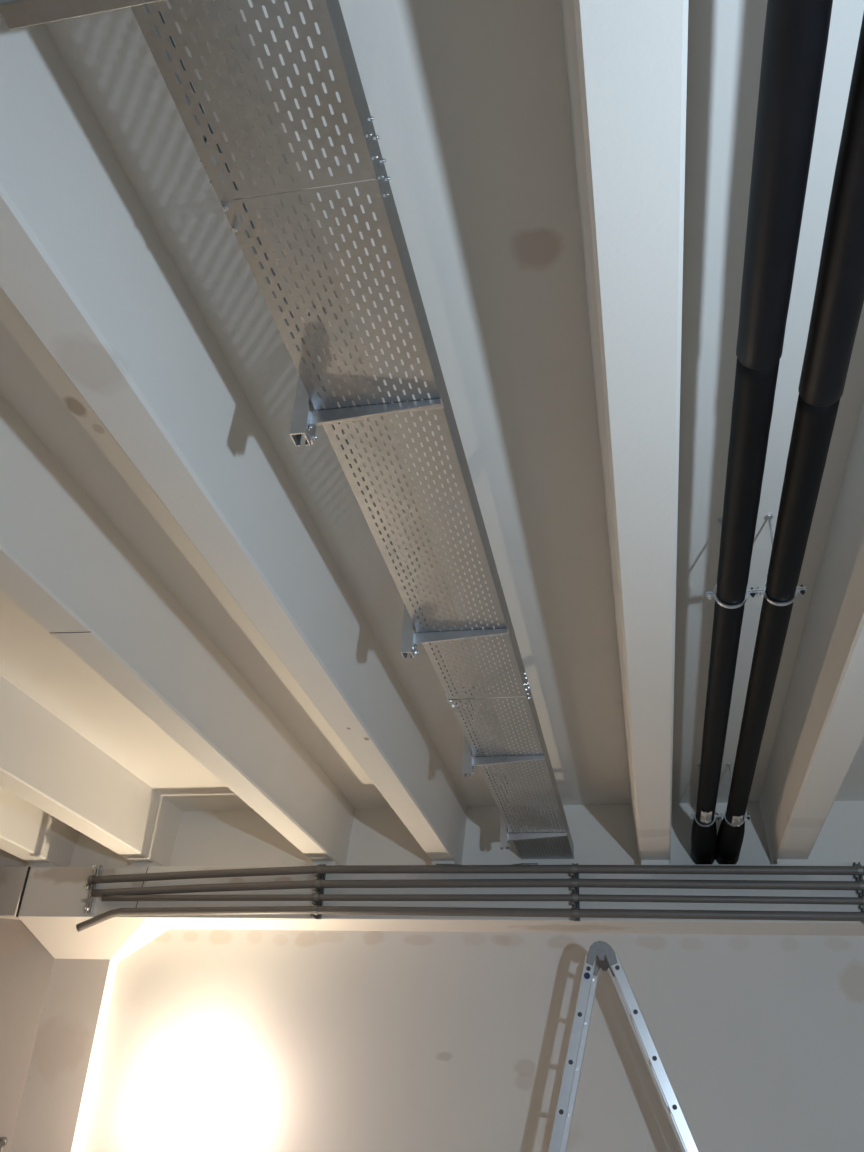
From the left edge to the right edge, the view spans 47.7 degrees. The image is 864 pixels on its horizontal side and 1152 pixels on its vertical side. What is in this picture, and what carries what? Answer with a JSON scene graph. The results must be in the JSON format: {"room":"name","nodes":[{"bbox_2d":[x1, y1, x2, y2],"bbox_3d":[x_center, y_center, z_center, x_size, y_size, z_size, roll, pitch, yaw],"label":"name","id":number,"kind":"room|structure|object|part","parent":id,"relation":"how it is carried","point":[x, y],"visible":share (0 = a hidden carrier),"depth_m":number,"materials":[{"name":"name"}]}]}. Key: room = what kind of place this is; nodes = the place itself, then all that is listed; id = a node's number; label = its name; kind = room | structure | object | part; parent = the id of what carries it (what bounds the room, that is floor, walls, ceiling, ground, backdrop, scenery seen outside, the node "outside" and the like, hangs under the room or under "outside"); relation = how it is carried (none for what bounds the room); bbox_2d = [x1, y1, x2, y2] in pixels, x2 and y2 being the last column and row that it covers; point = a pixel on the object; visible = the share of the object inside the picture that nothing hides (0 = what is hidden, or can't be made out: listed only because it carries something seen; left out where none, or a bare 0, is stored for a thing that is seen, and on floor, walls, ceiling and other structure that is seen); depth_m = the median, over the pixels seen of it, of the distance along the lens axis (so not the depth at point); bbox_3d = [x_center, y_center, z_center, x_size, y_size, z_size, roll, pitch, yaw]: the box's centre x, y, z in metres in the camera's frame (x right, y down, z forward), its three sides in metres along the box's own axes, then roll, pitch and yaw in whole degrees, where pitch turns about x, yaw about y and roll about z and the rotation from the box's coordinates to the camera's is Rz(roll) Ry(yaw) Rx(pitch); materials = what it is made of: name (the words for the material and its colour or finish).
{"room":"basement utility room","nodes":[
{"label":"basement utility room","id":0,"kind":"room"},
{"bbox_2d":[0,918,54,1151],"bbox_3d":[-4.944,4.198,7.418,4.023,2.986,0.595,-4,-31,11],"label":"wall","id":1,"kind":"structure","parent":0,"point":[26,966],"depth_m":7.39,"materials":[{"name":"paint"}]},
{"bbox_2d":[0,1137,7,1151],"bbox_3d":[-3.050,4.054,6.918,0.060,0.141,0.080,12,-32,-14],"label":"wall fitting","id":2,"kind":"object","parent":1,"relation":"attached to","point":[3,1140],"visible":1,"depth_m":6.91,"materials":[{"name":"silver metal"}]},
{"bbox_2d":[0,866,30,919],"bbox_3d":[-4.953,2.828,8.415,3.783,0.383,0.991,-4,-31,11],"label":"beam","id":3,"kind":"structure","parent":1,"relation":"on","point":[13,879],"depth_m":7.66,"materials":[{"name":"grey paint"}]},
{"bbox_2d":[0,0,863,810],"bbox_3d":[0.136,-2.058,1.329,17.112,0.223,16.926,-4,-31,11],"label":"ceiling","id":4,"kind":"structure","parent":0,"point":[468,101],"depth_m":3.40,"materials":[{"name":"paint"}]},
{"bbox_2d":[0,786,78,866],"bbox_3d":[-4.626,-1.766,1.538,0.288,0.521,15.680,-4,-31,11],"label":"ceiling beam","id":5,"kind":"structure","parent":4,"relation":"attached to","point":[28,833],"depth_m":7.57,"materials":[{"name":"paint"}]},
{"bbox_2d":[0,0,162,29],"bbox_3d":[-0.409,-1.314,1.927,0.833,0.495,0.049,-4,-31,11],"label":"channel","id":6,"kind":"object","parent":4,"relation":"hanging from","point":[16,13],"visible":1,"depth_m":1.86,"materials":[{"name":"grey paint"}]},
{"bbox_2d":[0,675,182,866],"bbox_3d":[-3.754,-1.821,1.364,0.273,0.521,15.680,-4,-31,11],"label":"ceiling beam","id":7,"kind":"structure","parent":4,"relation":"attached to","point":[45,762],"depth_m":6.64,"materials":[{"name":"paint"}]},
{"bbox_2d":[0,394,354,865],"bbox_3d":[-2.313,-1.911,1.077,0.270,0.521,15.680,-4,-31,11],"label":"ceiling beam","id":8,"kind":"structure","parent":4,"relation":"attached to","point":[62,560],"depth_m":4.62,"materials":[{"name":"paint"}]},
{"bbox_2d":[0,14,467,864],"bbox_3d":[-1.419,-1.967,0.899,0.258,0.521,15.680,-4,-31,11],"label":"ceiling beam","id":9,"kind":"structure","parent":4,"relation":"attached to","point":[83,262],"depth_m":3.08,"materials":[{"name":"paint"}]},
{"bbox_2d":[289,305,443,445],"bbox_3d":[-0.213,-0.640,3.028,0.509,0.511,0.097,-4,-31,11],"label":"bracket","id":10,"kind":"object","parent":4,"relation":"hanging from","point":[305,419],"visible":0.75,"depth_m":2.94,"materials":[{"name":"metal"}]},
{"bbox_3d":[-0.368,-0.459,2.961,0.006,0.091,0.076,-4,-31,11],"label":"foot plate","id":11,"kind":"part","parent":10,"relation":"part of","materials":[{"name":"metal"}]},
{"bbox_3d":[-0.389,-0.844,3.194,0.125,0.007,0.097,-4,-31,11],"label":"head plate","id":12,"kind":"part","parent":10,"relation":"part of","materials":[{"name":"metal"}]},
{"bbox_3d":[-0.168,-0.482,2.941,0.406,0.052,0.042,-4,-31,11],"label":"arm","id":13,"kind":"part","parent":10,"relation":"part of","materials":[{"name":"metal"}]},
{"bbox_2d":[401,548,508,658],"bbox_3d":[0.079,0.108,4.259,0.509,0.511,0.097,-4,-31,11],"label":"bracket","id":14,"kind":"object","parent":4,"relation":"hanging from","point":[410,638],"visible":0.73,"depth_m":4.17,"materials":[{"name":"metal"}]},
{"bbox_2d":[220,151,530,708],"bbox_3d":[-0.009,-0.163,3.610,0.412,0.116,3.079,-4,-31,11],"label":"cable tray","id":15,"kind":"object","parent":14,"relation":"attached to","point":[251,237],"visible":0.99,"depth_m":2.90,"materials":[{"name":"silver metal"}]},
{"bbox_2d":[131,0,390,232],"bbox_3d":[-0.597,-1.669,1.131,0.412,0.116,3.083,-4,-31,11],"label":"cable tray","id":16,"kind":"object","parent":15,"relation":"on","point":[156,21],"visible":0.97,"depth_m":2.09,"materials":[{"name":"silver metal"}]},
{"bbox_3d":[-0.793,-1.693,1.118,0.015,0.105,2.960,-4,-31,11],"label":"rail","id":17,"kind":"part","parent":16,"relation":"part of","materials":[{"name":"silver metal"}]},
{"bbox_3d":[-0.500,-0.936,2.358,0.003,0.082,0.242,-4,-31,11],"label":"coupling plate","id":18,"kind":"part","parent":16,"relation":"part of","materials":[{"name":"silver metal"}]},
{"bbox_3d":[-0.426,-1.716,1.045,0.015,0.105,2.960,-4,-31,11],"label":"rail","id":19,"kind":"part","parent":16,"relation":"part of","materials":[{"name":"silver metal"}]},
{"bbox_3d":[-0.205,-0.190,3.594,0.015,0.105,2.947,-4,-31,11],"label":"rail","id":20,"kind":"part","parent":15,"relation":"part of","materials":[{"name":"silver metal"}]},
{"bbox_3d":[0.162,-0.212,3.521,0.015,0.105,2.947,-4,-31,11],"label":"rail","id":21,"kind":"part","parent":15,"relation":"part of","materials":[{"name":"silver metal"}]},
{"bbox_3d":[-0.075,0.289,4.191,0.006,0.091,0.076,-4,-31,11],"label":"foot plate","id":22,"kind":"part","parent":14,"relation":"part of","materials":[{"name":"metal"}]},
{"bbox_3d":[0.124,0.265,4.171,0.406,0.052,0.042,-4,-31,11],"label":"arm","id":23,"kind":"part","parent":14,"relation":"part of","materials":[{"name":"metal"}]},
{"bbox_2d":[459,687,544,776],"bbox_3d":[0.380,0.876,5.524,0.509,0.511,0.097,-4,-31,11],"label":"bracket","id":24,"kind":"object","parent":4,"relation":"hanging from","point":[468,764],"visible":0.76,"depth_m":5.44,"materials":[{"name":"metal"}]},
{"bbox_3d":[0.225,1.057,5.457,0.006,0.091,0.076,-4,-31,11],"label":"foot plate","id":25,"kind":"part","parent":24,"relation":"part of","materials":[{"name":"metal"}]},
{"bbox_3d":[0.424,1.034,5.437,0.406,0.052,0.042,-4,-31,11],"label":"arm","id":26,"kind":"part","parent":24,"relation":"part of","materials":[{"name":"metal"}]},
{"bbox_2d":[449,679,573,858],"bbox_3d":[0.567,1.305,6.037,0.390,0.105,2.950,-4,-31,11],"label":"cable tray","id":27,"kind":"object","parent":24,"relation":"attached to","point":[461,711],"visible":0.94,"depth_m":5.66,"materials":[{"name":"silver metal"}]},
{"bbox_3d":[0.384,1.316,6.073,0.015,0.105,2.950,-4,-31,11],"label":"rail","id":28,"kind":"part","parent":27,"relation":"part of","materials":[{"name":"silver metal"}]},
{"bbox_3d":[0.750,1.293,6.000,0.015,0.105,2.950,-4,-31,11],"label":"rail","id":29,"kind":"part","parent":27,"relation":"part of","materials":[{"name":"silver metal"}]},
{"bbox_2d":[496,774,566,849],"bbox_3d":[0.674,1.631,6.766,0.509,0.511,0.097,-4,-31,11],"label":"bracket","id":30,"kind":"object","parent":4,"relation":"hanging from","point":[505,837],"visible":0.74,"depth_m":6.68,"materials":[{"name":"metal"}]},
{"bbox_3d":[0.719,1.788,6.678,0.406,0.052,0.042,-4,-31,11],"label":"arm","id":31,"kind":"part","parent":30,"relation":"part of","materials":[{"name":"metal"}]},
{"bbox_2d":[561,0,688,864],"bbox_3d":[0.066,-2.060,0.603,0.285,0.521,15.680,-4,-31,11],"label":"ceiling beam","id":32,"kind":"structure","parent":4,"relation":"attached to","point":[626,60],"depth_m":2.50,"materials":[{"name":"paint"}]},
{"bbox_2d":[690,764,719,826],"bbox_3d":[1.785,1.444,6.437,0.192,0.421,0.033,-4,-31,11],"label":"clamp","id":33,"kind":"object","parent":4,"relation":"hanging from","point":[717,816],"visible":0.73,"depth_m":6.34,"materials":[{"name":"metal"}]},
{"bbox_2d":[691,0,832,864],"bbox_3d":[0.819,-0.892,2.270,0.177,0.189,11.405,-4,-31,11],"label":"insulated pipe","id":34,"kind":"object","parent":33,"relation":"attached to","point":[796,32],"visible":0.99,"depth_m":2.53,"materials":[{"name":"black plastic"}]},
{"bbox_2d":[706,517,755,608],"bbox_3d":[1.199,-0.055,3.968,0.192,0.421,0.033,-4,-31,11],"label":"clamp","id":35,"kind":"object","parent":4,"relation":"hanging from","point":[709,595],"visible":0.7,"depth_m":3.88,"materials":[{"name":"metal"}]},
{"bbox_2d":[720,763,749,826],"bbox_3d":[1.969,1.433,6.401,0.192,0.421,0.033,-4,-31,11],"label":"clamp","id":36,"kind":"object","parent":4,"relation":"hanging from","point":[747,816],"visible":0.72,"depth_m":6.33,"materials":[{"name":"metal"}]},
{"bbox_2d":[715,13,863,863],"bbox_3d":[0.982,-0.902,2.238,0.177,0.189,11.405,-4,-31,11],"label":"insulated pipe","id":37,"kind":"object","parent":36,"relation":"attached to","point":[838,302],"visible":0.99,"depth_m":2.91,"materials":[{"name":"black plastic"}]},
{"bbox_2d":[755,514,805,605],"bbox_3d":[1.383,-0.067,3.931,0.192,0.421,0.033,-4,-31,11],"label":"clamp","id":38,"kind":"object","parent":4,"relation":"hanging from","point":[802,590],"visible":0.7,"depth_m":3.85,"materials":[{"name":"metal"}]},
{"bbox_2d":[765,514,772,519],"bbox_3d":[1.393,-0.244,4.037,0.033,0.007,0.033,-4,-31,11],"label":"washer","id":39,"kind":"object","parent":38,"relation":"in","point":[769,516],"depth_m":4.03,"materials":[{"name":"metal"}]},
{"bbox_3d":[1.386,-0.122,3.964,0.022,0.292,0.019,21,-35,-27],"label":"threaded rod","id":40,"kind":"part","parent":38,"relation":"part of","materials":[{"name":"metal"}]},
{"bbox_2d":[759,397,863,863],"bbox_3d":[0.961,-2.116,0.424,0.286,0.521,15.680,-4,-31,11],"label":"ceiling beam","id":41,"kind":"structure","parent":4,"relation":"attached to","point":[820,733],"depth_m":4.74,"materials":[{"name":"paint"}]},
{"bbox_2d":[0,801,863,866],"bbox_3d":[1.572,1.981,7.262,17.112,0.521,0.186,-4,-31,11],"label":"wall","id":42,"kind":"structure","parent":0,"point":[600,834],"depth_m":7.45,"materials":[{"name":"paint"}]},
{"bbox_2d":[80,929,863,1151],"bbox_3d":[3.593,3.760,5.879,12.834,2.986,0.223,-4,-31,11],"label":"wall","id":43,"kind":"structure","parent":0,"point":[291,1040],"depth_m":6.83,"materials":[{"name":"white paint"}]},
{"bbox_3d":[0.014,1.647,-0.449,17.112,0.186,17.670,-4,-31,11],"label":"floor","id":44,"kind":"structure","parent":0,"visible":0},
{"bbox_2d":[10,917,168,1151],"bbox_3d":[-2.688,4.038,6.937,1.081,2.986,0.592,-4,-31,11],"label":"concrete column","id":45,"kind":"structure","parent":44,"relation":"on","point":[54,1108],"depth_m":7.33,"materials":[{"name":"paint"}]},
{"bbox_2d":[18,864,863,935],"bbox_3d":[3.424,2.308,6.753,13.329,0.383,0.973,-4,-31,11],"label":"cross beam","id":46,"kind":"structure","parent":45,"relation":"on","point":[49,891],"depth_m":7.00,"materials":[{"name":"paint"}]},
{"bbox_2d":[80,865,102,913],"bbox_3d":[-2.630,2.395,7.492,0.086,0.359,0.116,-4,-31,11],"label":"rail","id":47,"kind":"object","parent":46,"relation":"attached to","point":[89,908],"visible":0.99,"depth_m":7.48,"materials":[{"name":"metal"}]},
{"bbox_2d":[311,864,325,918],"bbox_3d":[-0.829,2.294,7.126,0.050,0.384,0.116,-4,-31,11],"label":"rail","id":48,"kind":"object","parent":46,"relation":"attached to","point":[316,903],"visible":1,"depth_m":7.09,"materials":[{"name":"silver metal"}]},
{"bbox_2d":[76,906,863,931],"bbox_3d":[0.759,2.364,6.678,6.990,0.196,0.058,-4,-31,11],"label":"conduit","id":49,"kind":"object","parent":48,"relation":"attached to","point":[256,910],"visible":1,"depth_m":6.76,"materials":[{"name":"grey plastic"}]},
{"bbox_2d":[91,879,859,896],"bbox_3d":[0.806,2.172,6.783,6.917,0.137,0.058,-4,-31,11],"label":"conduit","id":50,"kind":"object","parent":48,"relation":"attached to","point":[400,883],"visible":1,"depth_m":6.87,"materials":[{"name":"grey plastic"}]},
{"bbox_2d":[92,865,863,883],"bbox_3d":[0.786,2.089,6.838,6.967,0.133,0.058,-4,-31,11],"label":"conduit","id":51,"kind":"object","parent":48,"relation":"attached to","point":[325,869],"visible":1,"depth_m":6.92,"materials":[{"name":"grey plastic"}]},
{"bbox_2d":[101,894,862,904],"bbox_3d":[0.847,2.233,6.737,6.826,0.072,0.046,-4,-31,11],"label":"conduit","id":52,"kind":"object","parent":48,"relation":"attached to","point":[254,897],"visible":1,"depth_m":6.83,"materials":[{"name":"grey plastic"}]},
{"bbox_2d":[436,863,537,864],"bbox_3d":[0.389,2.084,7.014,0.744,0.045,0.030,-4,-31,11],"label":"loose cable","id":53,"kind":"object","parent":46,"relation":"attached to","point":[520,863],"visible":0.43,"depth_m":6.99,"materials":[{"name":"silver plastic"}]},
{"bbox_2d":[571,863,579,920],"bbox_3d":[0.991,2.184,6.761,0.050,0.394,0.116,-4,-31,11],"label":"rail","id":54,"kind":"object","parent":46,"relation":"attached to","point":[576,904],"visible":0.99,"depth_m":6.74,"materials":[{"name":"silver metal"}]},
{"bbox_2d":[852,862,863,924],"bbox_3d":[2.814,2.075,6.394,0.050,0.405,0.116,-4,-31,11],"label":"rail","id":55,"kind":"object","parent":46,"relation":"attached to","point":[858,877],"visible":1,"depth_m":6.41,"materials":[{"name":"silver metal"}]},
{"bbox_2d":[548,941,698,1151],"bbox_3d":[1.250,3.609,5.633,1.886,2.782,0.467,-4,-31,11],"label":"ladder","id":56,"kind":"object","parent":44,"relation":"on","point":[601,955],"visible":1,"depth_m":5.97,"materials":[{"name":"metal"}]},
{"bbox_3d":[0.640,3.570,5.563,0.682,2.675,0.026,-4,-31,11],"label":"rail","id":57,"kind":"part","parent":56,"relation":"part of","materials":[{"name":"metal"}]},
{"bbox_3d":[0.719,3.773,5.898,0.682,2.675,0.026,-4,-31,11],"label":"rail","id":58,"kind":"part","parent":56,"relation":"part of","materials":[{"name":"metal"}]},
{"bbox_3d":[1.657,3.715,5.711,1.083,2.683,0.026,-4,-31,11],"label":"rail","id":59,"kind":"part","parent":56,"relation":"part of","materials":[{"name":"metal"}]},
{"bbox_3d":[1.577,3.511,5.376,1.083,2.683,0.026,-4,-31,11],"label":"rail","id":60,"kind":"part","parent":56,"relation":"part of","materials":[{"name":"metal"}]}
]}

